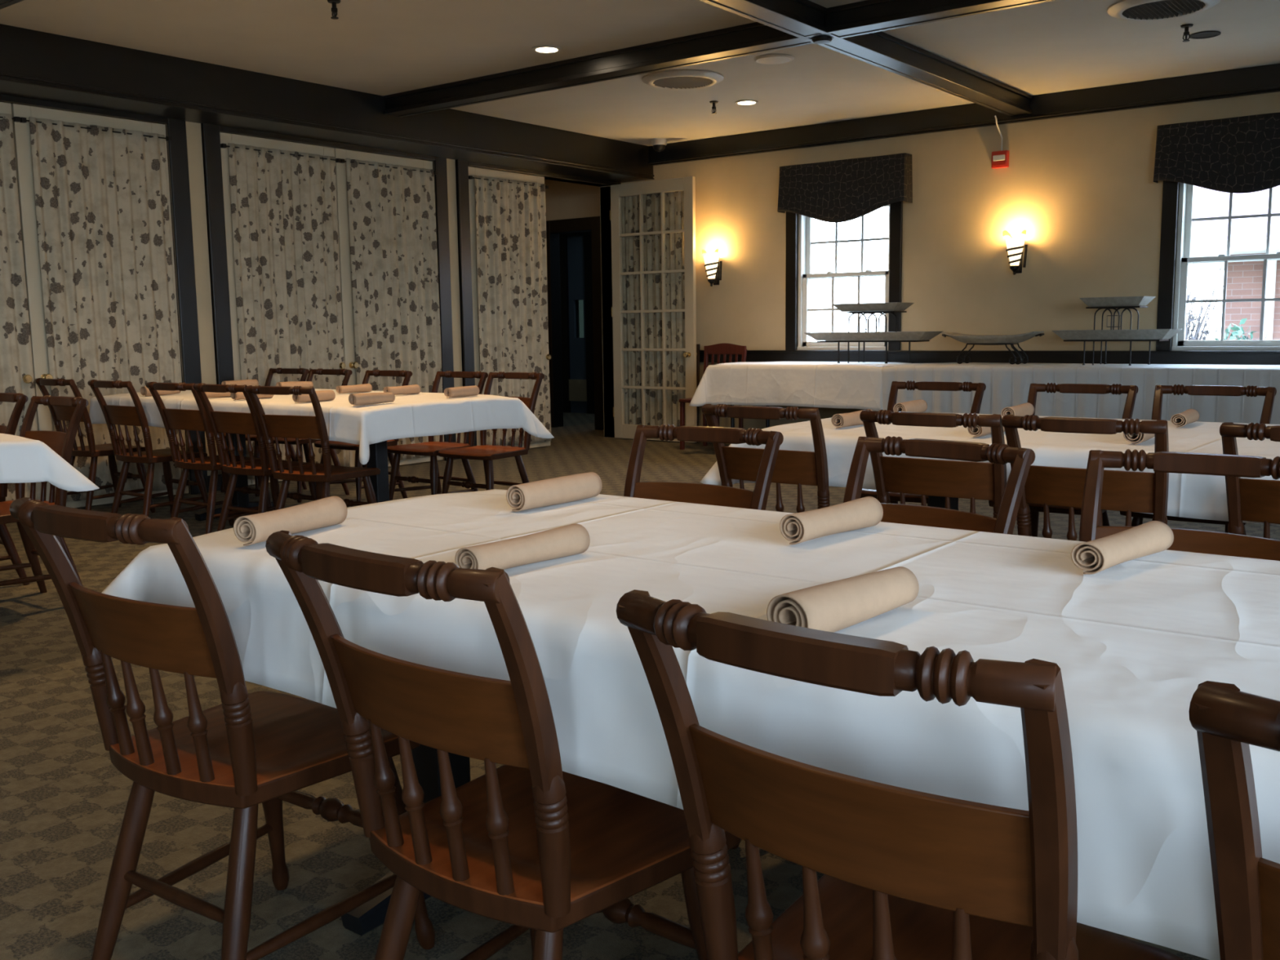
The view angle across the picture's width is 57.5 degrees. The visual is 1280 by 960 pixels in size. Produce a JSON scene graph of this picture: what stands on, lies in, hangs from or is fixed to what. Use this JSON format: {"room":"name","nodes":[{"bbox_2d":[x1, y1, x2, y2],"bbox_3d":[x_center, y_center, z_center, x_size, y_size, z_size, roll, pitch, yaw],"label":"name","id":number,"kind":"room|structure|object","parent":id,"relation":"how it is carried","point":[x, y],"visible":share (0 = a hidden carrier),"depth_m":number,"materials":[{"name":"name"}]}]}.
{"room":"restaurant dining room","nodes":[
{"label":"restaurant dining room","id":0,"kind":"room"},
{"bbox_2d":[0,100,615,493],"bbox_3d":[-4.044,-1.078,6.360,0.140,2.715,12.905,5,9,37],"label":"wall","id":1,"kind":"structure","parent":0,"point":[193,131],"depth_m":7.78,"materials":[{"name":"beige paint"}]},
{"bbox_2d":[0,102,32,383],"bbox_3d":[-3.900,-0.933,6.490,0.164,2.375,0.956,5,9,37],"label":"door","id":2,"kind":"structure","parent":1,"relation":"in","point":[5,108],"depth_m":6.70,"materials":[{"name":"beige paint"}]},
{"bbox_2d":[0,113,41,501],"bbox_3d":[-3.850,-0.923,6.485,0.044,2.260,0.965,5,9,37],"label":"curtain","id":3,"kind":"object","parent":2,"relation":"hanging from","point":[15,348],"visible":0.61,"depth_m":6.75,"materials":[{"name":"fabric"}]},
{"bbox_2d":[11,103,189,507],"bbox_3d":[-3.312,-1.040,7.249,0.164,2.375,0.956,5,9,37],"label":"door","id":4,"kind":"structure","parent":1,"relation":"in","point":[21,131],"depth_m":6.89,"materials":[{"name":"beige paint"}]},
{"bbox_2d":[19,116,187,502],"bbox_3d":[-3.266,-1.029,7.239,0.044,2.260,0.935,5,9,37],"label":"curtain","id":5,"kind":"object","parent":4,"relation":"hanging from","point":[101,194],"visible":0.7,"depth_m":7.18,"materials":[{"name":"fabric"}]},
{"bbox_2d":[0,93,208,494],"bbox_3d":[-3.631,-1.049,6.878,0.172,2.512,2.157,5,9,37],"label":"trim","id":6,"kind":"structure","parent":1,"relation":"attached to","point":[178,172],"depth_m":7.57,"materials":[{"name":"paint"}]},
{"bbox_2d":[219,132,348,484],"bbox_3d":[-2.514,-1.186,8.278,0.164,2.375,0.956,5,9,37],"label":"door","id":7,"kind":"structure","parent":1,"relation":"in","point":[225,138],"depth_m":7.92,"materials":[{"name":"beige paint"}]},
{"bbox_2d":[220,142,349,479],"bbox_3d":[-2.464,-1.175,8.274,0.044,2.260,0.965,5,9,37],"label":"curtain","id":8,"kind":"object","parent":7,"relation":"hanging from","point":[284,202],"visible":0.68,"depth_m":8.21,"materials":[{"name":"fabric"}]},
{"bbox_2d":[0,23,654,182],"bbox_3d":[-3.840,-2.258,6.035,0.416,0.295,12.505,5,9,37],"label":"ceiling beam","id":9,"kind":"structure","parent":1,"relation":"attached to","point":[35,64],"depth_m":7.64,"materials":[{"name":"paint"}]},
{"bbox_2d":[200,123,456,460],"bbox_3d":[-2.244,-1.301,8.666,0.172,2.512,2.157,5,9,37],"label":"trim","id":10,"kind":"structure","parent":1,"relation":"attached to","point":[211,137],"depth_m":7.87,"materials":[{"name":"paint"}]},
{"bbox_2d":[333,148,443,466],"bbox_3d":[-1.926,-1.293,9.037,0.164,2.375,0.956,5,9,37],"label":"door","id":11,"kind":"structure","parent":1,"relation":"in","point":[351,364],"depth_m":8.67,"materials":[{"name":"beige paint"}]},
{"bbox_2d":[339,158,444,461],"bbox_3d":[-1.879,-1.282,9.027,0.046,2.260,0.935,5,9,37],"label":"curtain","id":12,"kind":"object","parent":11,"relation":"hanging from","point":[392,210],"visible":0.79,"depth_m":8.98,"materials":[{"name":"fabric"}]},
{"bbox_2d":[468,166,551,448],"bbox_3d":[-1.132,-1.437,10.060,0.164,2.375,0.956,5,9,37],"label":"door","id":13,"kind":"structure","parent":1,"relation":"in","point":[472,171],"depth_m":9.72,"materials":[{"name":"beige paint"}]},
{"bbox_2d":[468,174,551,445],"bbox_3d":[-1.087,-1.426,10.050,0.046,2.260,0.950,5,9,37],"label":"curtain","id":14,"kind":"object","parent":13,"relation":"hanging from","point":[511,215],"visible":0.85,"depth_m":10.02,"materials":[{"name":"fabric"}]},
{"bbox_2d":[455,159,621,446],"bbox_3d":[-0.872,-1.551,10.437,0.172,2.512,2.127,5,9,37],"label":"trim","id":15,"kind":"structure","parent":1,"relation":"attached to","point":[461,166],"depth_m":9.69,"materials":[{"name":"paint"}]},
{"bbox_2d":[609,176,697,442],"bbox_3d":[0.119,-1.553,10.816,0.956,2.375,0.164,5,9,38],"label":"door","id":16,"kind":"structure","parent":1,"relation":"in","point":[687,184],"depth_m":10.77,"materials":[{"name":"beige paint"}]},
{"bbox_2d":[621,191,685,426],"bbox_3d":[0.148,-1.557,10.849,0.890,2.210,0.046,5,9,38],"label":"curtain","id":17,"kind":"object","parent":16,"relation":"hanging from","point":[674,201],"visible":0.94,"depth_m":10.86,"materials":[{"name":"fabric"}]},
{"bbox_2d":[544,179,599,220],"bbox_3d":[-1.211,-1.952,12.733,3.200,2.720,0.120,5,9,37],"label":"wall","id":18,"kind":"structure","parent":0,"point":[566,200],"depth_m":12.14,"materials":[{"name":"beige paint"}]},
{"bbox_2d":[546,216,604,430],"bbox_3d":[-0.669,-1.641,12.347,0.830,2.190,0.155,5,9,37],"label":"trim","id":19,"kind":"structure","parent":18,"relation":"attached to","point":[553,228],"depth_m":12.33,"materials":[{"name":"paint"}]},
{"bbox_2d":[567,234,586,413],"bbox_3d":[-0.967,-2.218,14.741,1.120,2.720,0.130,5,9,37],"label":"wall","id":20,"kind":"structure","parent":0,"point":[575,253],"depth_m":14.60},
{"bbox_2d":[559,231,594,413],"bbox_3d":[-0.800,-1.986,14.573,0.620,2.300,0.040,5,9,37],"label":"trim","id":21,"kind":"structure","parent":20,"relation":"attached to","point":[587,235],"depth_m":14.54,"materials":[{"name":"paint"}]},
{"bbox_2d":[0,412,1279,959],"bbox_3d":[-0.736,0.403,5.402,13.550,0.060,15.100,5,9,37],"label":"floor","id":22,"kind":"structure","parent":0,"point":[64,800],"depth_m":2.53,"materials":[{"name":"carpet"}]},
{"bbox_2d":[0,392,29,585],"bbox_3d":[-2.874,0.053,4.930,0.420,0.821,0.502,5,9,37],"label":"dining chair","id":23,"kind":"object","parent":22,"relation":"on","point":[20,399],"visible":0.66,"depth_m":4.94,"materials":[{"name":"brown wood"}]},
{"bbox_2d":[0,395,88,593],"bbox_3d":[-2.449,0.094,4.568,0.420,0.821,0.502,5,9,37],"label":"dining chair","id":24,"kind":"object","parent":22,"relation":"on","point":[62,443],"visible":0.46,"depth_m":4.67,"materials":[{"name":"brown wood"}]},
{"bbox_2d":[34,377,155,512],"bbox_3d":[-3.213,-0.197,6.873,0.420,0.821,0.502,5,9,37],"label":"dining chair","id":25,"kind":"object","parent":22,"relation":"on","point":[59,413],"visible":0.72,"depth_m":6.74,"materials":[{"name":"brown wood"}]},
{"bbox_2d":[87,379,213,521],"bbox_3d":[-2.728,-0.155,6.503,0.420,0.821,0.502,5,9,37],"label":"dining chair","id":26,"kind":"object","parent":22,"relation":"on","point":[125,415],"visible":0.84,"depth_m":6.39,"materials":[{"name":"brown wood"}]},
{"bbox_2d":[146,381,272,533],"bbox_3d":[-2.251,-0.113,6.133,0.420,0.821,0.502,5,9,36],"label":"dining chair","id":27,"kind":"object","parent":22,"relation":"on","point":[197,420],"visible":0.76,"depth_m":5.99,"materials":[{"name":"brown wood"}]},
{"bbox_2d":[9,497,435,959],"bbox_3d":[-0.662,0.420,1.895,0.420,0.821,0.502,4,9,34],"label":"dining chair","id":28,"kind":"object","parent":22,"relation":"on","point":[243,752],"visible":0.93,"depth_m":1.78,"materials":[{"name":"brown wood"}]},
{"bbox_2d":[193,382,323,531],"bbox_3d":[-1.907,-0.084,5.876,0.420,0.821,0.502,5,9,36],"label":"dining chair","id":29,"kind":"object","parent":22,"relation":"on","point":[221,422],"visible":0.73,"depth_m":5.75,"materials":[{"name":"brown wood"}]},
{"bbox_2d":[220,367,309,497],"bbox_3d":[-2.511,-0.333,7.840,0.420,0.821,0.502,5,9,37],"label":"dining chair","id":30,"kind":"object","parent":22,"relation":"on","point":[303,371],"visible":0.27,"depth_m":7.84,"materials":[{"name":"brown wood"}]},
{"bbox_2d":[194,433,389,520],"bbox_3d":[-1.893,-0.103,6.463,2.348,0.691,0.958,5,9,37],"label":"dining table","id":31,"kind":"object","parent":22,"relation":"on","point":[378,458],"visible":0.06,"depth_m":6.06,"materials":[{"name":"metal"}]},
{"bbox_2d":[88,388,554,464],"bbox_3d":[-1.828,-0.346,6.446,2.589,0.252,1.256,5,9,37],"label":"tablecloth","id":32,"kind":"object","parent":31,"relation":"on","point":[421,414],"visible":0.52,"depth_m":5.72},
{"bbox_2d":[292,390,335,403],"bbox_3d":[-1.602,-0.410,5.737,0.055,0.054,0.232,4,9,32],"label":"roll","id":33,"kind":"object","parent":32,"relation":"on","point":[323,395],"visible":0.71,"depth_m":5.74,"materials":[{"name":"beige fabric"}]},
{"bbox_2d":[348,392,395,405],"bbox_3d":[-1.257,-0.383,5.486,0.059,0.056,0.232,5,10,39],"label":"roll","id":34,"kind":"object","parent":32,"relation":"on","point":[368,398],"visible":1,"depth_m":5.45,"materials":[{"name":"beige fabric"}]},
{"bbox_2d":[444,385,479,397],"bbox_3d":[-0.914,-0.453,5.994,0.055,0.054,0.232,3,9,29],"label":"roll","id":35,"kind":"object","parent":32,"relation":"on","point":[464,391],"visible":1,"depth_m":5.96,"materials":[{"name":"beige fabric"}]},
{"bbox_2d":[267,368,352,502],"bbox_3d":[-2.152,-0.300,7.554,0.420,0.821,0.502,5,9,37],"label":"dining chair","id":36,"kind":"object","parent":22,"relation":"on","point":[347,373],"visible":0.26,"depth_m":7.56,"materials":[{"name":"brown wood"}]},
{"bbox_2d":[245,385,380,510],"bbox_3d":[-1.555,-0.053,5.605,0.420,0.821,0.502,3,8,28],"label":"dining chair","id":37,"kind":"object","parent":22,"relation":"on","point":[296,427],"visible":0.92,"depth_m":5.47,"materials":[{"name":"brown wood"}]},
{"bbox_2d":[314,369,412,501],"bbox_3d":[-1.687,-0.255,7.161,0.420,0.821,0.502,5,9,37],"label":"dining chair","id":38,"kind":"object","parent":22,"relation":"on","point":[406,374],"visible":0.34,"depth_m":7.14,"materials":[{"name":"brown wood"}]},
{"bbox_2d":[341,744,470,935],"bbox_3d":[0.695,0.527,1.379,3.143,0.691,0.773,5,9,37],"label":"dining table","id":39,"kind":"object","parent":22,"relation":"on","point":[370,915],"visible":0.06,"depth_m":2.16,"materials":[{"name":"metal"}]},
{"bbox_2d":[102,488,1279,959],"bbox_3d":[0.691,0.258,1.344,3.377,0.192,1.007,5,9,37],"label":"tablecloth","id":40,"kind":"object","parent":39,"relation":"on","point":[1132,642],"visible":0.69,"depth_m":1.37,"materials":[{"name":"fabric"}]},
{"bbox_2d":[233,495,347,546],"bbox_3d":[-0.590,0.068,1.984,0.051,0.052,0.232,2,8,23],"label":"roll","id":41,"kind":"object","parent":40,"relation":"on","point":[331,510],"visible":0.98,"depth_m":1.96,"materials":[{"name":"beige fabric"}]},
{"bbox_2d":[454,523,590,569],"bbox_3d":[-0.168,0.102,1.699,0.051,0.047,0.232,5,10,38],"label":"roll","id":42,"kind":"object","parent":40,"relation":"on","point":[574,539],"visible":0.97,"depth_m":1.68,"materials":[{"name":"beige fabric"}]},
{"bbox_2d":[506,471,602,511],"bbox_3d":[-0.165,0.022,2.284,0.055,0.054,0.232,5,9,36],"label":"roll","id":43,"kind":"object","parent":40,"relation":"on","point":[575,487],"visible":1,"depth_m":2.25,"materials":[{"name":"beige fabric"}]},
{"bbox_2d":[779,496,883,544],"bbox_3d":[0.315,0.066,1.911,0.051,0.052,0.232,6,10,42],"label":"roll","id":44,"kind":"object","parent":40,"relation":"on","point":[868,511],"visible":1,"depth_m":1.88,"materials":[{"name":"beige fabric"}]},
{"bbox_2d":[766,566,919,632],"bbox_3d":[0.239,0.140,1.337,0.059,0.056,0.232,7,10,44],"label":"roll","id":45,"kind":"object","parent":40,"relation":"on","point":[833,606],"visible":0.93,"depth_m":1.30,"materials":[{"name":"beige fabric"}]},
{"bbox_2d":[1071,520,1173,574],"bbox_3d":[0.689,0.096,1.664,0.232,0.047,0.051,-8,10,-44],"label":"roll","id":46,"kind":"object","parent":40,"relation":"on","point":[1095,556],"visible":1,"depth_m":1.62,"materials":[{"name":"beige fabric"}]},
{"bbox_2d":[386,370,488,500],"bbox_3d":[-1.176,-0.214,6.797,0.420,0.821,0.502,5,9,37],"label":"dining chair","id":47,"kind":"object","parent":22,"relation":"on","point":[430,448],"visible":0.54,"depth_m":6.76,"materials":[{"name":"brown wood"}]},
{"bbox_2d":[437,371,544,493],"bbox_3d":[-0.829,-0.186,6.544,0.420,0.821,0.502,5,9,37],"label":"dining chair","id":48,"kind":"object","parent":22,"relation":"on","point":[486,453],"visible":0.72,"depth_m":6.51,"materials":[{"name":"brown wood"}]},
{"bbox_2d":[265,530,741,959],"bbox_3d":[-0.162,0.460,1.539,0.420,0.821,0.502,5,10,40],"label":"dining chair","id":49,"kind":"object","parent":22,"relation":"on","point":[527,842],"visible":0.95,"depth_m":1.41,"materials":[{"name":"brown wood"}]},
{"bbox_2d":[623,423,783,510],"bbox_3d":[0.048,0.299,2.744,0.420,0.821,0.502,5,9,35],"label":"dining chair","id":50,"kind":"object","parent":22,"relation":"on","point":[686,492],"visible":0.25,"depth_m":2.85,"materials":[{"name":"brown wood"}]},
{"bbox_2d":[679,342,746,449],"bbox_3d":[0.629,-0.728,10.161,0.432,0.912,0.450,5,9,37],"label":"chair","id":51,"kind":"object","parent":22,"relation":"on","point":[724,348],"visible":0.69,"depth_m":10.23,"materials":[{"name":"red wood"}]},
{"bbox_2d":[701,404,830,512],"bbox_3d":[0.500,0.151,3.827,0.420,0.821,0.502,5,9,37],"label":"dining chair","id":52,"kind":"object","parent":22,"relation":"on","point":[799,468],"visible":0.43,"depth_m":3.62,"materials":[{"name":"brown wood"}]},
{"bbox_2d":[715,364,885,427],"bbox_3d":[1.423,-0.571,9.517,1.528,0.746,0.718,5,9,37],"label":"folding table","id":53,"kind":"object","parent":22,"relation":"on","point":[732,420],"visible":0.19,"depth_m":9.68,"materials":[{"name":"laminate"}]},
{"bbox_2d":[688,361,907,410],"bbox_3d":[1.363,-0.776,9.489,1.742,0.347,0.943,5,9,37],"label":"tablecloth","id":54,"kind":"object","parent":53,"relation":"on","point":[827,384],"visible":0.8,"depth_m":9.17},
{"bbox_2d":[804,302,942,363],"bbox_3d":[1.825,-1.153,9.168,1.038,0.464,0.338,5,9,37],"label":"serving stand","id":55,"kind":"object","parent":54,"relation":"on","point":[863,308],"visible":1,"depth_m":9.06,"materials":[{"name":"metal"}]},
{"bbox_2d":[831,302,914,311],"bbox_3d":[1.822,-1.352,9.142,0.568,0.062,0.298,5,9,37],"label":"tray","id":56,"kind":"object","parent":55,"relation":"on","point":[894,306],"depth_m":9.02,"materials":[{"name":"metal"}]},
{"bbox_2d":[804,331,942,340],"bbox_3d":[1.825,-1.130,9.171,1.038,0.066,0.338,5,9,37],"label":"tray","id":57,"kind":"object","parent":55,"relation":"on","point":[865,335],"depth_m":9.02,"materials":[{"name":"grey ceramic"}]},
{"bbox_2d":[731,435,1035,848],"bbox_3d":[0.484,0.344,2.358,0.502,0.821,0.420,-8,10,-43],"label":"dining chair","id":58,"kind":"object","parent":22,"relation":"on","point":[1021,459],"visible":0.18,"depth_m":2.42,"materials":[{"name":"brown wood"}]},
{"bbox_2d":[616,589,1184,959],"bbox_3d":[0.281,0.500,1.181,0.420,0.821,0.502,5,10,40],"label":"dining chair","id":59,"kind":"object","parent":22,"relation":"on","point":[909,874],"visible":1,"depth_m":1.00,"materials":[{"name":"brown wood"}]},
{"bbox_2d":[860,380,986,506],"bbox_3d":[1.137,0.012,4.831,0.420,0.821,0.502,5,9,37],"label":"dining chair","id":60,"kind":"object","parent":22,"relation":"on","point":[979,388],"visible":0.3,"depth_m":4.89,"materials":[{"name":"brown wood"}]},
{"bbox_2d":[859,409,1006,518],"bbox_3d":[0.941,0.190,3.485,0.420,0.821,0.502,5,9,37],"label":"dining chair","id":61,"kind":"object","parent":22,"relation":"on","point":[947,479],"visible":0.27,"depth_m":3.29,"materials":[{"name":"brown wood"}]},
{"bbox_2d":[928,495,958,510],"bbox_3d":[1.784,0.238,3.473,2.788,0.691,0.993,5,9,37],"label":"dining table","id":62,"kind":"object","parent":22,"relation":"on","point":[933,501],"visible":0.02,"depth_m":4.00,"materials":[{"name":"laminate"}]},
{"bbox_2d":[699,412,1279,525],"bbox_3d":[1.781,-0.036,3.437,3.053,0.183,1.258,5,9,37],"label":"tablecloth","id":63,"kind":"object","parent":62,"relation":"on","point":[1199,496],"visible":0.43,"depth_m":3.42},
{"bbox_2d":[831,408,872,428],"bbox_3d":[0.724,-0.207,3.956,0.051,0.052,0.232,5,9,37],"label":"roll","id":64,"kind":"object","parent":63,"relation":"on","point":[844,420],"visible":0.72,"depth_m":3.89,"materials":[{"name":"beige fabric"}]},
{"bbox_2d":[893,399,927,412],"bbox_3d":[1.024,-0.272,4.415,0.055,0.054,0.232,4,9,33],"label":"roll","id":65,"kind":"object","parent":63,"relation":"on","point":[921,405],"visible":0.8,"depth_m":4.37,"materials":[{"name":"beige fabric"}]},
{"bbox_2d":[1000,402,1034,417],"bbox_3d":[1.348,-0.243,4.167,0.051,0.052,0.232,4,9,34],"label":"roll","id":66,"kind":"object","parent":63,"relation":"on","point":[1022,410],"visible":0.91,"depth_m":4.13,"materials":[{"name":"beige fabric"}]},
{"bbox_2d":[1170,408,1199,427],"bbox_3d":[1.789,-0.203,3.831,0.051,0.047,0.232,4,9,34],"label":"roll","id":67,"kind":"object","parent":63,"relation":"on","point":[1190,415],"visible":1,"depth_m":3.77,"materials":[{"name":"beige fabric"}]},
{"bbox_2d":[988,382,1138,537],"bbox_3d":[1.628,0.048,4.501,0.420,0.821,0.502,5,9,37],"label":"dining chair","id":68,"kind":"object","parent":22,"relation":"on","point":[1131,391],"visible":0.21,"depth_m":4.57,"materials":[{"name":"brown wood"}]},
{"bbox_2d":[1001,414,1168,541],"bbox_3d":[1.274,0.219,3.230,0.420,0.821,0.502,5,9,37],"label":"dining chair","id":69,"kind":"object","parent":22,"relation":"on","point":[1129,491],"visible":0.34,"depth_m":3.03,"materials":[{"name":"brown wood"}]},
{"bbox_2d":[1078,448,1279,560],"bbox_3d":[0.915,0.382,2.026,0.420,0.821,0.502,5,9,37],"label":"dining chair","id":70,"kind":"object","parent":22,"relation":"on","point":[1208,542],"visible":0.17,"depth_m":2.15,"materials":[{"name":"brown wood"}]},
{"bbox_2d":[1120,384,1276,535],"bbox_3d":[2.029,0.074,4.263,0.420,0.821,0.502,5,9,37],"label":"dining chair","id":71,"kind":"object","parent":22,"relation":"on","point":[1269,393],"visible":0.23,"depth_m":4.32,"materials":[{"name":"brown wood"}]},
{"bbox_2d":[1188,680,1279,959],"bbox_3d":[0.677,0.533,0.890,0.420,0.821,0.502,5,9,37],"label":"dining chair","id":72,"kind":"object","parent":22,"relation":"on","point":[1226,719],"visible":1,"depth_m":0.82,"materials":[{"name":"brown wood"}]},
{"bbox_2d":[1219,422,1279,538],"bbox_3d":[1.699,0.256,2.907,0.420,0.821,0.502,5,9,37],"label":"dining chair","id":73,"kind":"object","parent":22,"relation":"on","point":[1250,500],"visible":0.37,"depth_m":2.83,"materials":[{"name":"brown wood"}]},
{"bbox_3d":[-3.231,0.191,4.346,2.188,0.691,0.898,5,9,37],"label":"dining table","id":74,"kind":"object","parent":22,"relation":"on","visible":0},
{"bbox_2d":[0,433,99,491],"bbox_3d":[-3.235,-0.079,4.311,2.520,0.190,1.230,5,9,37],"label":"tablecloth","id":75,"kind":"object","parent":74,"relation":"on","point":[22,460],"visible":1,"depth_m":3.97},
{"bbox_3d":[4.062,-0.343,7.503,5.073,0.746,0.718,5,9,37],"label":"folding table","id":76,"kind":"object","parent":22,"relation":"on","visible":0},
{"bbox_2d":[876,362,1279,424],"bbox_3d":[4.066,-0.297,7.507,5.236,0.859,0.889,5,9,37],"label":"table skirt","id":77,"kind":"object","parent":76,"relation":"on","point":[1007,384],"visible":0.55,"depth_m":7.81,"materials":[{"name":"fabric"}]},
{"bbox_2d":[941,331,1044,364],"bbox_3d":[2.608,-0.981,8.661,0.755,0.238,0.315,5,9,37],"label":"stand","id":78,"kind":"object","parent":77,"relation":"on","point":[980,340],"visible":1,"depth_m":8.56,"materials":[{"name":"grey metal"}]},
{"bbox_2d":[941,331,1044,345],"bbox_3d":[2.607,-1.050,8.652,0.755,0.100,0.315,5,9,37],"label":"tray","id":79,"kind":"object","parent":78,"relation":"on","point":[980,340],"depth_m":8.55,"materials":[{"name":"metal"}]},
{"bbox_2d":[1052,296,1182,365],"bbox_3d":[3.292,-1.030,8.073,0.778,0.464,0.338,5,9,37],"label":"serving stand","id":80,"kind":"object","parent":77,"relation":"on","point":[1121,302],"visible":1,"depth_m":7.97,"materials":[{"name":"metal"}]},
{"bbox_2d":[1052,328,1182,339],"bbox_3d":[3.293,-1.007,8.076,0.778,0.066,0.338,5,9,37],"label":"tray","id":81,"kind":"object","parent":80,"relation":"on","point":[1131,334],"depth_m":7.95,"materials":[{"name":"grey ceramic"}]},
{"bbox_2d":[1080,296,1155,306],"bbox_3d":[3.290,-1.229,8.047,0.426,0.062,0.298,5,9,37],"label":"tray","id":82,"kind":"object","parent":80,"relation":"on","point":[1121,301],"depth_m":7.94,"materials":[{"name":"metal"}]},
{"bbox_2d":[0,0,1279,146],"bbox_3d":[-0.093,-2.130,3.148,10.150,0.100,12.905,5,9,37],"label":"ceiling","id":83,"kind":"structure","parent":0,"point":[380,47],"depth_m":6.98,"materials":[{"name":"paint"}]},
{"bbox_2d":[641,69,724,89],"bbox_3d":[0.287,-2.681,7.840,0.550,0.033,0.550,5,9,37],"label":"ceiling vent","id":84,"kind":"object","parent":83,"relation":"in","point":[675,79],"visible":1,"depth_m":7.75,"materials":[{"name":"metal"}]},
{"bbox_2d":[382,0,1054,116],"bbox_3d":[1.952,-2.354,5.519,9.406,0.126,0.170,5,9,37],"label":"ceiling beam","id":85,"kind":"structure","parent":83,"relation":"attached to","point":[868,16],"depth_m":6.77,"materials":[{"name":"paint"}]},
{"bbox_2d":[754,53,794,64],"bbox_3d":[0.837,-2.625,7.294,0.250,0.016,0.250,5,9,37],"label":"ceiling speaker","id":86,"kind":"object","parent":83,"relation":"attached to","point":[771,59],"visible":1,"depth_m":7.25,"materials":[{"name":"white plastic"}]},
{"bbox_2d":[698,0,1032,115],"bbox_3d":[-0.954,-2.087,3.784,0.170,0.127,12.445,5,9,37],"label":"trim","id":87,"kind":"structure","parent":83,"relation":"attached to","point":[800,19],"depth_m":6.84,"materials":[{"name":"paint"}]},
{"bbox_2d":[1106,0,1221,21],"bbox_3d":[2.763,-2.495,6.164,0.550,0.033,0.550,5,9,37],"label":"ceiling vent","id":88,"kind":"object","parent":83,"relation":"in","point":[1125,10],"visible":1,"depth_m":6.17,"materials":[{"name":"metal"}]},
{"bbox_2d":[621,91,1279,429],"bbox_3d":[3.790,-1.439,8.316,10.150,2.715,0.212,5,9,37],"label":"wall","id":89,"kind":"structure","parent":0,"point":[1086,197],"depth_m":8.98,"materials":[{"name":"beige paint"}]},
{"bbox_2d":[701,248,722,286],"bbox_3d":[0.654,-1.902,10.460,0.165,0.331,0.162,-4,8,-23],"label":"wall sconce","id":90,"kind":"object","parent":89,"relation":"attached to","point":[713,269],"visible":1,"depth_m":10.44,"materials":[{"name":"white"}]},
{"bbox_2d":[796,204,889,350],"bbox_3d":[1.756,-1.719,9.856,0.870,1.235,0.188,5,9,37],"label":"window","id":91,"kind":"structure","parent":89,"relation":"in","point":[805,242],"depth_m":10.01,"materials":[{"name":"white wood"}]},
{"bbox_2d":[785,200,902,350],"bbox_3d":[1.695,-1.757,9.772,1.070,1.335,0.046,5,9,37],"label":"trim","id":92,"kind":"structure","parent":89,"relation":"attached to","point":[895,208],"depth_m":9.97,"materials":[{"name":"paint"}]},
{"bbox_2d":[777,152,912,222],"bbox_3d":[1.668,-2.373,9.617,1.177,0.503,0.146,5,9,37],"label":"valance","id":93,"kind":"object","parent":89,"relation":"attached to","point":[844,190],"visible":1,"depth_m":9.54,"materials":[{"name":"fabric"}]},
{"bbox_2d":[648,63,1279,165],"bbox_3d":[3.827,-2.674,7.941,9.406,0.170,0.082,5,9,37],"label":"ceiling beam","id":94,"kind":"structure","parent":89,"relation":"attached to","point":[1262,79],"depth_m":8.87,"materials":[{"name":"paint"}]},
{"bbox_2d":[699,350,1279,364],"bbox_3d":[3.704,-0.865,8.318,9.810,0.110,0.040,5,9,37],"label":"trim","id":95,"kind":"structure","parent":89,"relation":"attached to","point":[1218,357],"depth_m":8.96,"materials":[{"name":"paint"}]},
{"bbox_2d":[991,115,1008,168],"bbox_3d":[2.696,-2.545,8.789,0.124,0.369,0.156,5,9,37],"label":"fire alarm","id":96,"kind":"object","parent":89,"relation":"attached to","point":[1000,159],"visible":1,"depth_m":8.82,"materials":[{"name":"red plastic"}]},
{"bbox_2d":[1002,229,1027,275],"bbox_3d":[2.839,-1.713,8.792,0.165,0.331,0.162,-4,8,-23],"label":"wall sconce","id":97,"kind":"object","parent":89,"relation":"attached to","point":[1015,246],"visible":1,"depth_m":8.77,"materials":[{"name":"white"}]},
{"bbox_2d":[1155,180,1179,351],"bbox_3d":[4.106,-1.549,7.932,1.070,1.335,0.046,5,9,37],"label":"trim","id":98,"kind":"structure","parent":89,"relation":"attached to","point":[1171,189],"depth_m":8.21,"materials":[{"name":"paint"}]},
{"bbox_2d":[1153,112,1279,193],"bbox_3d":[4.063,-2.166,7.789,1.177,0.503,0.146,5,9,37],"label":"valance","id":99,"kind":"object","parent":89,"relation":"attached to","point":[1237,154],"visible":1,"depth_m":7.84,"materials":[{"name":"fabric"}]},
{"bbox_2d":[1171,182,1279,351],"bbox_3d":[4.167,-1.510,8.016,0.870,1.235,0.188,5,9,37],"label":"window","id":100,"kind":"structure","parent":89,"relation":"in","point":[1185,220],"depth_m":8.14,"materials":[{"name":"white wood"}]},
{"label":"outside","id":101,"kind":"structure","parent":0,"visible":0},
{"bbox_3d":[6.104,0.036,8.004,80.000,0.050,100.000,5,9,37],"label":"ground","id":102,"kind":"structure","parent":101,"visible":0},
{"bbox_2d":[1185,263,1222,340],"bbox_3d":[5.918,-1.533,12.886,0.838,1.803,0.624,5,9,37],"label":"bare shrub","id":103,"kind":"object","parent":102,"relation":"on","point":[1190,319],"visible":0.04,"depth_m":12.73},
{"bbox_2d":[1188,185,1279,340],"bbox_3d":[13.451,-2.465,12.765,13.450,3.460,8.420,5,9,37],"label":"window view","id":104,"kind":"structure","parent":102,"relation":"on","point":[1248,235],"depth_m":13.37,"materials":[{"name":"white"}]},
{"bbox_2d":[1213,318,1271,340],"bbox_3d":[6.000,-1.045,11.749,0.755,1.154,0.765,5,9,37],"label":"bush","id":105,"kind":"object","parent":102,"relation":"on","point":[1239,331],"visible":0.03,"depth_m":11.73,"materials":[{"name":"green plant"}]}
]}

